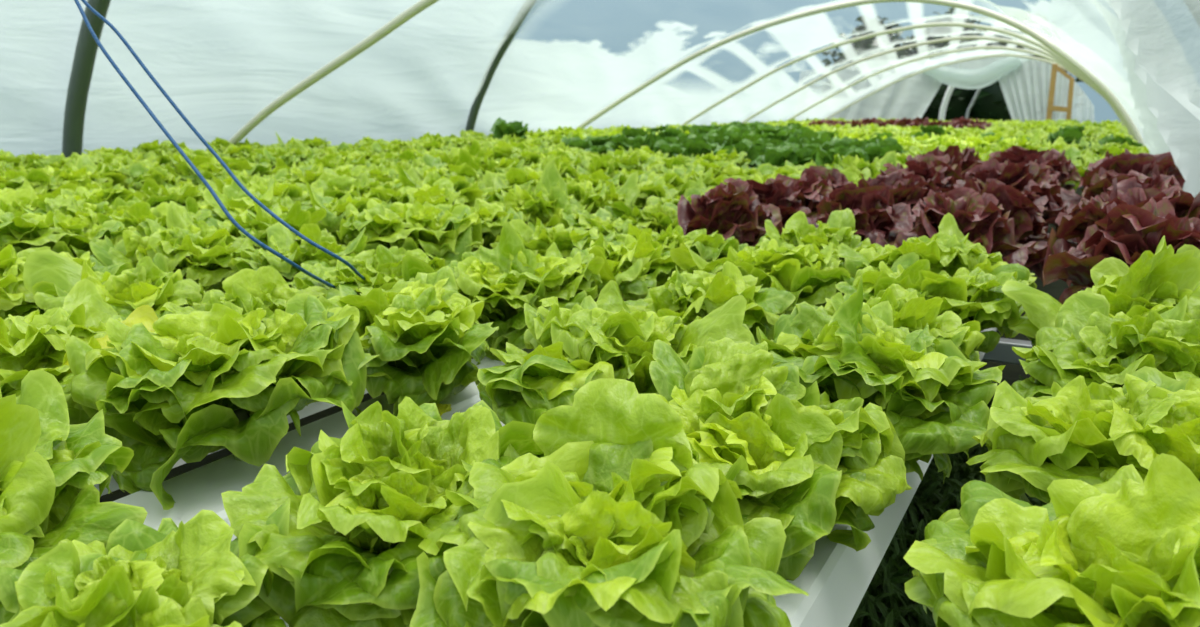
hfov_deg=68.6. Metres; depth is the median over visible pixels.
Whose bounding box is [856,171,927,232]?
lettuce
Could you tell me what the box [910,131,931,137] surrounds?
lettuce
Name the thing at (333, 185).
lettuce
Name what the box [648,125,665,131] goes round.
lettuce
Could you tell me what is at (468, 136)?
lettuce
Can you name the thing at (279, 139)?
lettuce
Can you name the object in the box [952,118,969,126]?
lettuce
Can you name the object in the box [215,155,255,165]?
lettuce
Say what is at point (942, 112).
pole
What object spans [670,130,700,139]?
lettuce
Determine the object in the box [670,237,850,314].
lettuce
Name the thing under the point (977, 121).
lettuce
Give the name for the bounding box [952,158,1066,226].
lettuce
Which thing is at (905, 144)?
lettuce
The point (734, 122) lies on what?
lettuce
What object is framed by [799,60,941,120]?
curtain
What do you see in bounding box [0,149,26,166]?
lettuce
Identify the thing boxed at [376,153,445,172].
lettuce
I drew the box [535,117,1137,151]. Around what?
foliage
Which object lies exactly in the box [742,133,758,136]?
lettuce
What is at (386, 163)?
lettuce
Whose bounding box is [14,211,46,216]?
lettuce
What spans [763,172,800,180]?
lettuce
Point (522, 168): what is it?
lettuce
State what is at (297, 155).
lettuce
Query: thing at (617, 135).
lettuce
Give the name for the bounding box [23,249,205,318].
lettuce
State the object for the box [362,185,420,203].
lettuce
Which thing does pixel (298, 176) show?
lettuce
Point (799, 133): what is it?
lettuce
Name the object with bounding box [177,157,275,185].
lettuce
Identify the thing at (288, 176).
lettuce
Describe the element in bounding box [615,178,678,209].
lettuce
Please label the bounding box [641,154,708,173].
lettuce
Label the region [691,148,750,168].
lettuce
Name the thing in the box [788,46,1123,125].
hoop
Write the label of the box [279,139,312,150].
lettuce
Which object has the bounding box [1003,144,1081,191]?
lettuce
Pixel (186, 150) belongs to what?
lettuce
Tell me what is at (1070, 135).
lettuce
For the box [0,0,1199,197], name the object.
ceiling
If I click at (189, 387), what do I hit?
lettuce
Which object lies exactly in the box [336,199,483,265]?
lettuce
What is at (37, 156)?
lettuce
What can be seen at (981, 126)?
lettuce
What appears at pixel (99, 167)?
lettuce
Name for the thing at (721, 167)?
lettuce
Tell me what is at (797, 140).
lettuce
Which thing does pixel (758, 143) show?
lettuce
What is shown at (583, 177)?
lettuce
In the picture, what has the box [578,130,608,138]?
lettuce
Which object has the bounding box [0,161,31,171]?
lettuce
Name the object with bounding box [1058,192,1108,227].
lettuce
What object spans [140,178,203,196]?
lettuce
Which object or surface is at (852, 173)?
lettuce
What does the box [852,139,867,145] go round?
lettuce
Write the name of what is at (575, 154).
lettuce
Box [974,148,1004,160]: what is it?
lettuce
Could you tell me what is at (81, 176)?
lettuce
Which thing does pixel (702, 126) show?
lettuce
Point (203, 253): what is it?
lettuce
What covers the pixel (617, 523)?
lettuce
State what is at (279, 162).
lettuce
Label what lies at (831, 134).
lettuce
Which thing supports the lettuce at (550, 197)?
on the channel
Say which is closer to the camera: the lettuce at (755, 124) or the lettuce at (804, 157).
the lettuce at (804, 157)
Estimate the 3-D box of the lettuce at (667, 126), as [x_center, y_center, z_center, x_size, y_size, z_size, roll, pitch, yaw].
[0.598,-1.468,7.403,0.308,0.252,0.320,1,13,3]
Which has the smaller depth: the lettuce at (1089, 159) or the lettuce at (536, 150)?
the lettuce at (1089, 159)
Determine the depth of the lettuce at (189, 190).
2.59 m
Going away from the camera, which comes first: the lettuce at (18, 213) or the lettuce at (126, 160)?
the lettuce at (18, 213)
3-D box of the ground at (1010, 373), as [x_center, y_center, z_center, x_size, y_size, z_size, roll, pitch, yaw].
[5.742,-1.992,12.124,26.000,0.022,33.000,7,15,28]
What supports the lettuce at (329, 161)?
on the channel
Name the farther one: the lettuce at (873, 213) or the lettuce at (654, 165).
the lettuce at (654, 165)
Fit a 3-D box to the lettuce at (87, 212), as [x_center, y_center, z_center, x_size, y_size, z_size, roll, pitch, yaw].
[-1.194,-0.195,2.195,0.327,0.203,0.293,0,13,0]
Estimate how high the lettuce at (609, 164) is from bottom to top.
0.198 m
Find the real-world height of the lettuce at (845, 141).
0.205 m
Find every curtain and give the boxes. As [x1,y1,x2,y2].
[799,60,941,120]
[998,59,1061,121]
[1059,75,1093,122]
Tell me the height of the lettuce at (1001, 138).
0.183 m
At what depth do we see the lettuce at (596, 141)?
5.74 m
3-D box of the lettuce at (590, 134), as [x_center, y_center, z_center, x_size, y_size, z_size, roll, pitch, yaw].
[0.070,-1.236,6.488,0.354,0.185,0.270,-5,14,-19]
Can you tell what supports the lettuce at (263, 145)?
on the channel
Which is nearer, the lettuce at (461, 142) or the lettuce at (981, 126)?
the lettuce at (461, 142)
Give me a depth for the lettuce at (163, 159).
4.02 m
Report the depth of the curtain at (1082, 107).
14.63 m
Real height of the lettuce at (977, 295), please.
0.188 m
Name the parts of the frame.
post, rail, head rail, post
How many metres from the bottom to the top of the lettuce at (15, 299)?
0.202 m
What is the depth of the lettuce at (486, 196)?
2.50 m
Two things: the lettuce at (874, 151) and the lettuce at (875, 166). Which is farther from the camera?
the lettuce at (874, 151)
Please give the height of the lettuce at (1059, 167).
0.266 m
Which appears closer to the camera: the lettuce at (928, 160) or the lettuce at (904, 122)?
the lettuce at (928, 160)
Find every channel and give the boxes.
[94,388,367,495]
[112,348,534,540]
[773,328,996,626]
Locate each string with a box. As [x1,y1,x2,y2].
[74,0,335,288]
[81,0,365,279]
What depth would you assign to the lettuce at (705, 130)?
7.30 m
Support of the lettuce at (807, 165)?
on the channel at (312, 408)
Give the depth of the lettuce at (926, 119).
11.22 m
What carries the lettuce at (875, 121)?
on the channel
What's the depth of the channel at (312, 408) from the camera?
1.25 m
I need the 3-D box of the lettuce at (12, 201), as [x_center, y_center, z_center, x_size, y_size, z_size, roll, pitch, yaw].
[-1.486,-0.193,2.182,0.273,0.212,0.375,3,14,13]
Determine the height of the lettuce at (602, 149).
0.155 m
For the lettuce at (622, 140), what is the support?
on the channel
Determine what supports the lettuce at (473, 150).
on the channel
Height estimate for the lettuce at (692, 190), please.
0.147 m
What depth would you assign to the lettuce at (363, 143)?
5.43 m
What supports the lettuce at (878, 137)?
on the channel
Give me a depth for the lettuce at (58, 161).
3.84 m
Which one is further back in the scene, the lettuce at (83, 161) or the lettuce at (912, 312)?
the lettuce at (83, 161)
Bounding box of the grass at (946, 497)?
[848,375,1046,626]
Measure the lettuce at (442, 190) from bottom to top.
0.183 m
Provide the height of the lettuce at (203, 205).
0.144 m
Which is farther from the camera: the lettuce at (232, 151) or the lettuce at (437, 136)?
the lettuce at (437, 136)
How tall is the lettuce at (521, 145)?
0.186 m
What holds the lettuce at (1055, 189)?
on the channel at (837, 577)
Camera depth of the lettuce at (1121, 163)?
2.54 m
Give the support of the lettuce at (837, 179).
on the channel at (195, 490)
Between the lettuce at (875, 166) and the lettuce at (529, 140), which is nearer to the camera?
the lettuce at (875, 166)
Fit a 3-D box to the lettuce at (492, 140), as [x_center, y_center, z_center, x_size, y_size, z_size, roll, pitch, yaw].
[-0.760,-1.133,6.106,0.281,0.165,0.292,-3,14,-15]
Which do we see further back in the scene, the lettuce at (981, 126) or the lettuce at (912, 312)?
the lettuce at (981, 126)
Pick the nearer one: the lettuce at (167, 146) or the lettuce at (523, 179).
the lettuce at (523, 179)
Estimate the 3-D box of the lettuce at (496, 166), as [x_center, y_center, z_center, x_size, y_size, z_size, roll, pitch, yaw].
[-0.416,-0.554,3.514,0.334,0.222,0.313,1,13,4]
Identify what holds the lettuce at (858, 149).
on the channel at (312, 408)
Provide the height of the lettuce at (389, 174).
0.157 m
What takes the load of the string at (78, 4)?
hanging from the ceiling
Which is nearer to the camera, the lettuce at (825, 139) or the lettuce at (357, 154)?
the lettuce at (357, 154)
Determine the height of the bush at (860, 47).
2.792 m
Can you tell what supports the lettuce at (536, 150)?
on the channel
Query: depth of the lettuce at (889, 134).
6.98 m
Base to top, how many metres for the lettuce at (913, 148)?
0.183 m
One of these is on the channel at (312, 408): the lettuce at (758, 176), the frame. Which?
the lettuce at (758, 176)
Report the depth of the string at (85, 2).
1.26 m
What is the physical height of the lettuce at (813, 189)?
0.209 m
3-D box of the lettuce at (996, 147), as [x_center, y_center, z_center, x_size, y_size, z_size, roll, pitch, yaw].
[2.127,-0.829,4.763,0.324,0.182,0.307,2,13,7]
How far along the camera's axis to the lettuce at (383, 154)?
4.18 m
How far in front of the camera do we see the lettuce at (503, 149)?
3.91 m
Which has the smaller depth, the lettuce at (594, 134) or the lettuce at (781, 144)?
the lettuce at (781, 144)
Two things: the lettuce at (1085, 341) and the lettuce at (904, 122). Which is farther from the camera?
the lettuce at (904, 122)
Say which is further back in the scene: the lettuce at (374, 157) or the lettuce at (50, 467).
the lettuce at (374, 157)
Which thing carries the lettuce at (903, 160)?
on the channel at (195, 490)
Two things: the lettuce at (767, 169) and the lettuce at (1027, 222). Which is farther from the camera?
the lettuce at (767, 169)
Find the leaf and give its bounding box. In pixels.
[436,403,451,416]
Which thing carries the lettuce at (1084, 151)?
on the channel at (837, 577)
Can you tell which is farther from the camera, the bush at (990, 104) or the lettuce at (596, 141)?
the bush at (990, 104)
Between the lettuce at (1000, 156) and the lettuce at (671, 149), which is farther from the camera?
the lettuce at (671, 149)
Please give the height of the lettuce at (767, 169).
0.170 m
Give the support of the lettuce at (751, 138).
on the channel
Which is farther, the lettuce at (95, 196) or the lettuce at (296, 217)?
the lettuce at (95, 196)
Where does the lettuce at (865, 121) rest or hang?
on the channel
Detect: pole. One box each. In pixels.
[938,86,954,119]
[965,88,981,117]
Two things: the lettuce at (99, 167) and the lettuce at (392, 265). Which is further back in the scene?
the lettuce at (99, 167)
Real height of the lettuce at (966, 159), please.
0.260 m
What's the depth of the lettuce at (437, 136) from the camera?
5.57 m
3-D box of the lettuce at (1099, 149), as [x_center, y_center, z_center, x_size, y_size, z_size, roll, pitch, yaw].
[2.837,-0.832,4.800,0.333,0.206,0.280,9,16,34]
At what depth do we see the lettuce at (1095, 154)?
3.96 m
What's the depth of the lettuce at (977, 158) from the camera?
3.40 m
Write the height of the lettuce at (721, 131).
0.234 m
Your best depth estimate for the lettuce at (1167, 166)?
2.68 m
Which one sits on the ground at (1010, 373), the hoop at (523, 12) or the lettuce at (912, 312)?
the hoop at (523, 12)
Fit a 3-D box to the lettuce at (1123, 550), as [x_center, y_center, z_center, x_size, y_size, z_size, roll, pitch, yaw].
[0.342,0.199,0.517,0.323,0.201,0.260,9,16,33]
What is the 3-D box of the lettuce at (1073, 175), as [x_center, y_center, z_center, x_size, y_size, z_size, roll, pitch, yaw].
[1.785,-0.566,3.617,0.302,0.225,0.325,1,13,5]
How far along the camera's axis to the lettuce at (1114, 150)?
4.04 m
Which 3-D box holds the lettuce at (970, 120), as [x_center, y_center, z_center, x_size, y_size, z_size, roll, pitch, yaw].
[4.519,-2.307,11.021,0.305,0.308,0.325,1,13,6]
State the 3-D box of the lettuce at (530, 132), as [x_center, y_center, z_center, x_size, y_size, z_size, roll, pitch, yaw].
[-0.613,-1.463,7.419,0.262,0.190,0.307,-4,14,-18]
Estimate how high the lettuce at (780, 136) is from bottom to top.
0.210 m
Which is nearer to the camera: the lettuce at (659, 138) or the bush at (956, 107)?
the lettuce at (659, 138)
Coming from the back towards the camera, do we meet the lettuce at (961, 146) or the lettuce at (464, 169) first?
the lettuce at (961, 146)
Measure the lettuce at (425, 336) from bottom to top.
0.193 m
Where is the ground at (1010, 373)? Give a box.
[100,188,1082,626]
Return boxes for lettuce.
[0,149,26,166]
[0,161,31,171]
[0,168,16,176]
[0,168,57,196]
[0,179,77,197]
[0,188,15,195]
[0,189,52,214]
[0,209,136,257]
[0,244,131,319]
[0,278,122,424]
[0,370,147,623]
[0,381,5,398]
[0,498,289,626]
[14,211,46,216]
[21,195,140,232]
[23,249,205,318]
[25,151,64,163]
[26,154,96,177]
[27,152,96,168]
[31,184,178,207]
[50,167,126,187]
[62,294,378,509]
[65,184,142,197]
[78,181,113,189]
[82,151,118,161]
[84,146,137,155]
[89,201,254,293]
[94,150,155,164]
[96,162,118,171]
[96,196,218,236]
[102,160,180,190]
[103,154,169,167]
[112,266,340,322]
[124,162,206,200]
[132,139,186,156]
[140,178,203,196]
[143,183,204,206]
[153,150,192,166]
[168,155,220,174]
[176,200,208,209]
[177,146,214,157]
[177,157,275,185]
[178,150,204,158]
[200,175,319,223]
[204,168,286,189]
[206,137,259,154]
[206,141,269,157]
[206,174,303,189]
[212,176,332,205]
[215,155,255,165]
[217,195,332,250]
[221,396,543,626]
[228,222,375,287]
[237,147,285,158]
[244,148,295,163]
[254,146,318,169]
[259,143,278,147]
[263,172,291,178]
[272,164,312,173]
[275,132,302,144]
[275,157,305,167]
[276,163,374,185]
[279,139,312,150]
[290,244,456,295]
[300,152,364,168]
[301,136,331,148]
[301,169,402,199]
[301,195,381,244]
[305,180,391,245]
[308,142,352,150]
[315,147,337,158]
[318,266,498,415]
[320,150,378,162]
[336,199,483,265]
[337,146,367,152]
[345,161,367,172]
[349,139,383,149]
[355,143,386,150]
[356,155,398,163]
[357,136,389,143]
[362,155,421,167]
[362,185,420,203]
[365,164,398,184]
[370,142,425,154]
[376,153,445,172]
[379,151,412,160]
[380,175,422,186]
[381,136,431,148]
[393,146,468,168]
[395,163,485,191]
[398,177,482,206]
[403,140,451,150]
[406,163,484,181]
[410,378,808,626]
[417,133,456,151]
[430,198,524,251]
[443,135,484,148]
[449,222,604,360]
[454,148,526,174]
[454,187,502,202]
[455,129,484,137]
[465,133,488,141]
[466,140,490,155]
[470,138,495,142]
[472,141,526,165]
[474,166,524,183]
[476,136,500,141]
[477,295,755,424]
[482,166,542,193]
[483,139,530,150]
[490,117,528,138]
[490,160,586,232]
[490,218,614,258]
[500,134,524,142]
[505,154,580,178]
[517,137,548,145]
[518,145,547,165]
[521,141,539,147]
[524,129,535,135]
[527,132,547,138]
[527,147,589,169]
[532,139,585,152]
[533,131,572,145]
[536,132,550,136]
[545,231,685,301]
[552,133,580,140]
[557,148,580,157]
[558,208,642,236]
[561,137,592,149]
[563,173,618,189]
[566,171,639,213]
[576,150,600,158]
[576,151,642,177]
[577,169,650,187]
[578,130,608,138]
[585,136,611,146]
[585,144,611,154]
[586,133,606,137]
[596,261,795,342]
[602,132,623,143]
[604,201,678,233]
[605,142,615,149]
[606,149,661,163]
[607,132,654,151]
[612,223,747,273]
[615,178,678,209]
[619,146,668,157]
[621,127,649,134]
[621,168,658,175]
[624,127,658,140]
[639,164,709,198]
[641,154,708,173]
[646,192,704,206]
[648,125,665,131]
[649,337,911,580]
[650,137,666,150]
[652,140,685,157]
[657,129,682,137]
[658,164,723,187]
[665,135,685,143]
[666,124,676,130]
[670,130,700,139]
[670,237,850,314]
[673,140,725,157]
[673,142,689,148]
[677,125,694,132]
[677,180,782,246]
[680,186,715,197]
[682,138,701,143]
[688,133,717,139]
[689,126,697,133]
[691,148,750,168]
[692,157,755,179]
[697,126,715,133]
[700,124,713,129]
[702,134,732,146]
[707,128,737,134]
[714,142,758,168]
[721,171,775,184]
[722,129,746,144]
[724,177,810,235]
[726,121,746,126]
[726,126,752,135]
[739,139,774,146]
[741,135,761,141]
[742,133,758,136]
[742,140,780,167]
[747,121,762,127]
[748,149,798,168]
[750,208,883,277]
[754,124,782,134]
[756,275,1004,483]
[757,163,802,176]
[758,131,785,140]
[761,139,782,146]
[763,170,833,218]
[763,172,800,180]
[774,142,806,147]
[779,128,796,140]
[779,143,815,164]
[783,137,806,142]
[785,159,833,170]
[786,125,801,129]
[787,123,801,125]
[787,130,819,140]
[788,166,853,188]
[794,137,824,144]
[798,127,812,130]
[798,141,829,151]
[806,183,914,244]
[809,120,825,125]
[810,145,866,166]
[811,284,985,360]
[812,137,830,142]
[818,133,831,138]
[822,131,839,138]
[825,165,872,186]
[827,151,896,178]
[828,136,860,148]
[830,145,868,160]
[831,121,845,125]
[835,252,1027,352]
[838,213,1036,312]
[843,120,860,127]
[850,135,882,143]
[850,142,884,163]
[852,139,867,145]
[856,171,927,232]
[861,118,873,123]
[866,119,886,126]
[868,142,893,154]
[870,132,892,137]
[875,187,1037,265]
[876,138,908,153]
[879,158,906,167]
[879,168,941,200]
[883,163,953,192]
[893,118,914,127]
[896,146,935,156]
[896,152,920,163]
[899,142,941,149]
[900,154,964,189]
[902,145,917,152]
[903,453,1199,626]
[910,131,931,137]
[912,145,984,179]
[916,116,929,122]
[918,121,939,126]
[920,124,951,136]
[939,146,962,151]
[940,121,957,127]
[944,141,981,149]
[948,120,963,128]
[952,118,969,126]
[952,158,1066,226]
[959,147,980,160]
[961,117,972,124]
[963,178,1048,281]
[966,366,1199,505]
[967,123,985,129]
[968,119,992,127]
[973,177,1056,243]
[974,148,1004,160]
[975,143,1017,152]
[981,132,994,136]
[983,160,1062,207]
[988,151,1057,179]
[997,136,1029,143]
[998,127,1040,148]
[1001,235,1199,351]
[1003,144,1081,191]
[1005,145,1074,192]
[1011,292,1199,398]
[1024,142,1085,164]
[1038,146,1083,163]
[1041,143,1086,153]
[1042,197,1199,304]
[1043,177,1199,286]
[1046,129,1092,148]
[1047,124,1084,139]
[1050,148,1080,189]
[1055,154,1173,205]
[1055,164,1182,232]
[1055,177,1141,242]
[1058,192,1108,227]
[1075,161,1089,194]
[1081,153,1137,197]
[1082,146,1143,165]
[1082,156,1103,171]
[1083,153,1104,165]
[1091,142,1148,154]
[1098,134,1142,146]
[1105,149,1185,189]
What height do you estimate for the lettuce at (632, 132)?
0.238 m
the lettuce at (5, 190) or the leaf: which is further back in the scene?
the lettuce at (5, 190)
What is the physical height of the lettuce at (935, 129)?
0.268 m
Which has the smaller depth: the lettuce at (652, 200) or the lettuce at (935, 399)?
the lettuce at (935, 399)
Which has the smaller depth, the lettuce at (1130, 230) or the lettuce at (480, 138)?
the lettuce at (1130, 230)
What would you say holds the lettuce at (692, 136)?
on the channel
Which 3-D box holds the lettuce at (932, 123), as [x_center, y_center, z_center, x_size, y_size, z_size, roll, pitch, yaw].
[3.897,-2.154,10.435,0.277,0.257,0.313,12,18,42]
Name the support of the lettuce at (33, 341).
on the channel at (312, 408)
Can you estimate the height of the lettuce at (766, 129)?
0.275 m
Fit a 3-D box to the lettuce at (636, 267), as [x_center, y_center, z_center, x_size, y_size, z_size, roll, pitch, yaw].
[0.024,-0.062,1.646,0.249,0.190,0.308,11,17,40]
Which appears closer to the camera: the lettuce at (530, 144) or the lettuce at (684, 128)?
the lettuce at (530, 144)
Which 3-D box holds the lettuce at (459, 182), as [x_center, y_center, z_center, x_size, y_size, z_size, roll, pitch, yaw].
[-0.482,-0.388,2.871,0.298,0.208,0.316,-11,17,-39]
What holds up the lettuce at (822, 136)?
on the channel
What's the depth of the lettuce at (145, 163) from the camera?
3.28 m
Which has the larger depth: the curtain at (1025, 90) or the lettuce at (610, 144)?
the curtain at (1025, 90)
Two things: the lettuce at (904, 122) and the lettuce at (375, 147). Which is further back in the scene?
the lettuce at (904, 122)
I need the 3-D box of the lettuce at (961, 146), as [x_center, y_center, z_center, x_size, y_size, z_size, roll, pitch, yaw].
[2.229,-0.978,5.428,0.290,0.172,0.280,4,14,18]
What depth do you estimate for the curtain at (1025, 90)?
14.93 m
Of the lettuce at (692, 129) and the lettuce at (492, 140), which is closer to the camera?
the lettuce at (492, 140)
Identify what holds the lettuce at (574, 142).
on the channel
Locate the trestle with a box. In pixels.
[982,338,1039,364]
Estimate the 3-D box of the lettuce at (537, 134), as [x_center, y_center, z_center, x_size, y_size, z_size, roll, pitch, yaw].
[-0.410,-1.403,7.242,0.315,0.175,0.330,3,14,14]
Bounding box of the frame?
[1046,64,1073,119]
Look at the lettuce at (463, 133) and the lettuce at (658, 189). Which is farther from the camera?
the lettuce at (463, 133)
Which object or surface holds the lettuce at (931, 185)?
on the channel
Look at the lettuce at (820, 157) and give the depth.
3.86 m
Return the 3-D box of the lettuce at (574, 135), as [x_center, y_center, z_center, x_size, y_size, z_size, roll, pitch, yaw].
[-0.230,-1.239,6.521,0.333,0.204,0.347,-2,13,-8]
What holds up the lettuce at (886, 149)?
on the channel at (312, 408)
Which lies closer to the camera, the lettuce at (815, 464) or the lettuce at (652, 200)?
the lettuce at (815, 464)
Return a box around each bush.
[820,15,915,66]
[899,7,996,120]
[959,11,1082,121]
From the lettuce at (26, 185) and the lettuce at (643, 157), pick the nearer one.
the lettuce at (26, 185)
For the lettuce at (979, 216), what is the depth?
1.79 m
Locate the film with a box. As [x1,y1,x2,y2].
[929,50,1031,69]
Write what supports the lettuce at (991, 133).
on the channel at (195, 490)
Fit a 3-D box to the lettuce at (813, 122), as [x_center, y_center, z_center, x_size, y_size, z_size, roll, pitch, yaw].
[2.764,-2.320,11.154,0.311,0.262,0.282,4,14,18]
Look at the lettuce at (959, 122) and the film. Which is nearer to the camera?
the lettuce at (959, 122)
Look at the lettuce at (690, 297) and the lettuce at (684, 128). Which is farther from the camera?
the lettuce at (684, 128)
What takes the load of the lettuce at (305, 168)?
on the channel
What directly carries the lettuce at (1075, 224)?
on the channel
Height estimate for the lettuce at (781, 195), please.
0.232 m
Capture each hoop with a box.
[62,0,110,157]
[228,0,438,144]
[465,0,536,130]
[575,0,1144,145]
[681,22,1134,140]
[742,36,1129,134]
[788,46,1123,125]
[827,54,1122,125]
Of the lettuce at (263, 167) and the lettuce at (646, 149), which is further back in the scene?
the lettuce at (646, 149)
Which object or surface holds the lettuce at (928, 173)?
on the channel
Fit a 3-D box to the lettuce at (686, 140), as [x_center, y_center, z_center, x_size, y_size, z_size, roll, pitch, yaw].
[0.574,-1.063,5.756,0.281,0.172,0.290,13,18,43]
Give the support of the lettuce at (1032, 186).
on the channel at (837, 577)
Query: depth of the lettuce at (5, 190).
2.52 m
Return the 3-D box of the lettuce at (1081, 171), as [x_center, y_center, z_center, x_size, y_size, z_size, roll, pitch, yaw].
[2.050,-0.505,3.478,0.333,0.187,0.318,-12,18,-42]
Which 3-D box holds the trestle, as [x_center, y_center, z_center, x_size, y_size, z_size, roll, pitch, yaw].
[-1.107,0.005,2.737,4.850,0.400,0.040,7,15,28]
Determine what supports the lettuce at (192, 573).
on the channel
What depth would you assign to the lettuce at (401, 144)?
5.38 m
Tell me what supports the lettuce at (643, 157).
on the channel
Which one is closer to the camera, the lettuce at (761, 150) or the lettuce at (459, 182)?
the lettuce at (459, 182)
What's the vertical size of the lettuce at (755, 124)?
0.236 m
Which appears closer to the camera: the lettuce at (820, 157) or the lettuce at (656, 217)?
the lettuce at (656, 217)
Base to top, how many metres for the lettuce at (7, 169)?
0.164 m
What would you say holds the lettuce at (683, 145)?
on the channel
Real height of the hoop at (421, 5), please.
1.689 m
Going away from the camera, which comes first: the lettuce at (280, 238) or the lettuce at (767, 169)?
the lettuce at (280, 238)
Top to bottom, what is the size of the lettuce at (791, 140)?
0.168 m
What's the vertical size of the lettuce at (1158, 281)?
0.241 m
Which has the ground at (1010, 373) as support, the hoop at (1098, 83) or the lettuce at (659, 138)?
the hoop at (1098, 83)
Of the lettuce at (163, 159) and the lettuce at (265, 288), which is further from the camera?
the lettuce at (163, 159)
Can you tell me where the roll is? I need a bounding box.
[922,54,1021,88]
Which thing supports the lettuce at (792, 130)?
on the channel
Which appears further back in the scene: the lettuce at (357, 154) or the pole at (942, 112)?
the pole at (942, 112)
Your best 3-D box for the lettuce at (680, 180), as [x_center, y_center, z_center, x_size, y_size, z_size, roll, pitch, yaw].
[0.240,-0.411,3.019,0.279,0.196,0.310,-3,14,-14]
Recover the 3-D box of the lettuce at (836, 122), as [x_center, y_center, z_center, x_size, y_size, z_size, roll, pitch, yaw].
[2.962,-2.281,10.941,0.333,0.232,0.315,-6,14,-22]
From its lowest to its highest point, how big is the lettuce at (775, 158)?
0.189 m
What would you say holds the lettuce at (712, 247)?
on the channel at (195, 490)
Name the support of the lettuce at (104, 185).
on the channel
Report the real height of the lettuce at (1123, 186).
0.270 m
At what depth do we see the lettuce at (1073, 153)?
4.25 m
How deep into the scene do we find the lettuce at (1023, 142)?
5.56 m
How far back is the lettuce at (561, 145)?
4.85 m
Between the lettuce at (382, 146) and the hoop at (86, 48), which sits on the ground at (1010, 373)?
the hoop at (86, 48)
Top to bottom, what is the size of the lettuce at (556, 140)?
0.219 m
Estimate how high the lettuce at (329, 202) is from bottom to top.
0.143 m
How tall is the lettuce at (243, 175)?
0.158 m
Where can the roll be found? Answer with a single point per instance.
(963, 78)
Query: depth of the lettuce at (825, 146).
4.53 m
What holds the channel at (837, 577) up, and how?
on the trestle
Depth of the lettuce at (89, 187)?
2.68 m
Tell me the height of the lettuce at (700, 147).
0.224 m
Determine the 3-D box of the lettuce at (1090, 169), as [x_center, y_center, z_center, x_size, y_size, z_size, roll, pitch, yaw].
[1.806,-0.425,3.005,0.291,0.244,0.291,4,14,17]
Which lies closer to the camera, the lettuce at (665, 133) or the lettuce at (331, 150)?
the lettuce at (331, 150)
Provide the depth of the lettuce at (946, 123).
10.10 m
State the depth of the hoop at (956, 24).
9.42 m
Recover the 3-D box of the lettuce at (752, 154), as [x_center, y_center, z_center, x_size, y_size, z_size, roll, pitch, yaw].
[0.693,-0.747,4.385,0.311,0.214,0.327,5,14,19]
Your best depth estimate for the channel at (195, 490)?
0.94 m
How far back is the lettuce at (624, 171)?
3.46 m
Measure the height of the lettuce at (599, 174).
0.161 m
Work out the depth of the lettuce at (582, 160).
3.93 m
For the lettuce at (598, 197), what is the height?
0.196 m
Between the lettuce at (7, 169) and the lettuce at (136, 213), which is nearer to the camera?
the lettuce at (136, 213)
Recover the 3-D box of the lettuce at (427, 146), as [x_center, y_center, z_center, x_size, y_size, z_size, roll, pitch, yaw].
[-1.017,-0.928,5.167,0.299,0.189,0.299,1,13,3]
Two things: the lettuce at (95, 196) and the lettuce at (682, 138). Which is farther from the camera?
the lettuce at (682, 138)
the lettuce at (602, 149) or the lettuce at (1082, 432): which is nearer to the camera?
the lettuce at (1082, 432)
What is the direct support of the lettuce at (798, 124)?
on the channel
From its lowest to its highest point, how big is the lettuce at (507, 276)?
0.234 m
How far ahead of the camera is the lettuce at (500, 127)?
6.76 m
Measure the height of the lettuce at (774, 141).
0.177 m
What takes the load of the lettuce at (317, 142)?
on the channel
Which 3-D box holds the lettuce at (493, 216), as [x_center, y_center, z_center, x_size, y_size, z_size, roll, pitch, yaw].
[-0.296,-0.201,2.138,0.289,0.160,0.291,-10,16,-36]
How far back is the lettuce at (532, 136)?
6.98 m
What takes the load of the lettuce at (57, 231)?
on the channel
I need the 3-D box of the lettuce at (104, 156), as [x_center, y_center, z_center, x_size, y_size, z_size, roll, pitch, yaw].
[-2.404,-0.714,4.322,0.287,0.171,0.280,-9,16,-33]
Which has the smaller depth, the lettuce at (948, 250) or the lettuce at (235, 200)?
the lettuce at (948, 250)
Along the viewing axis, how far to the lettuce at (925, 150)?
4.30 m
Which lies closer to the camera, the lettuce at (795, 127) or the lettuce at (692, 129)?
the lettuce at (692, 129)
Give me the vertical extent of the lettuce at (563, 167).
0.193 m
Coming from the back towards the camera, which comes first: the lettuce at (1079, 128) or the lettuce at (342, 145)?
the lettuce at (1079, 128)
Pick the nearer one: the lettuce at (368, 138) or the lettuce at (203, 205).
the lettuce at (203, 205)
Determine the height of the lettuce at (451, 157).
0.209 m
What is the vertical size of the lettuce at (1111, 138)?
0.206 m
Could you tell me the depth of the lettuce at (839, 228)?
1.78 m
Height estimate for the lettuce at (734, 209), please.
0.219 m
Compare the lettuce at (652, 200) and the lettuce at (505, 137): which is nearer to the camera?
the lettuce at (652, 200)
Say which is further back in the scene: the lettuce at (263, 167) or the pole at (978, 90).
the pole at (978, 90)
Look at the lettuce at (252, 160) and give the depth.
4.51 m
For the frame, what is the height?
1.515 m
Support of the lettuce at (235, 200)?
on the channel
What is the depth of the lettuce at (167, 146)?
4.74 m
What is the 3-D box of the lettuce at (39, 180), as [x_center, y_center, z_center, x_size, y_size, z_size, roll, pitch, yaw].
[-1.988,-0.394,2.929,0.332,0.181,0.255,-2,13,-8]
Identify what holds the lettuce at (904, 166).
on the channel at (195, 490)
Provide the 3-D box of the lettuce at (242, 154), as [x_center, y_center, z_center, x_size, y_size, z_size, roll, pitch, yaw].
[-1.823,-0.825,4.792,0.302,0.177,0.305,5,14,21]
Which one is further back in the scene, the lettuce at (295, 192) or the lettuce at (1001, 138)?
the lettuce at (1001, 138)
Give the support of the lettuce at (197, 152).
on the channel

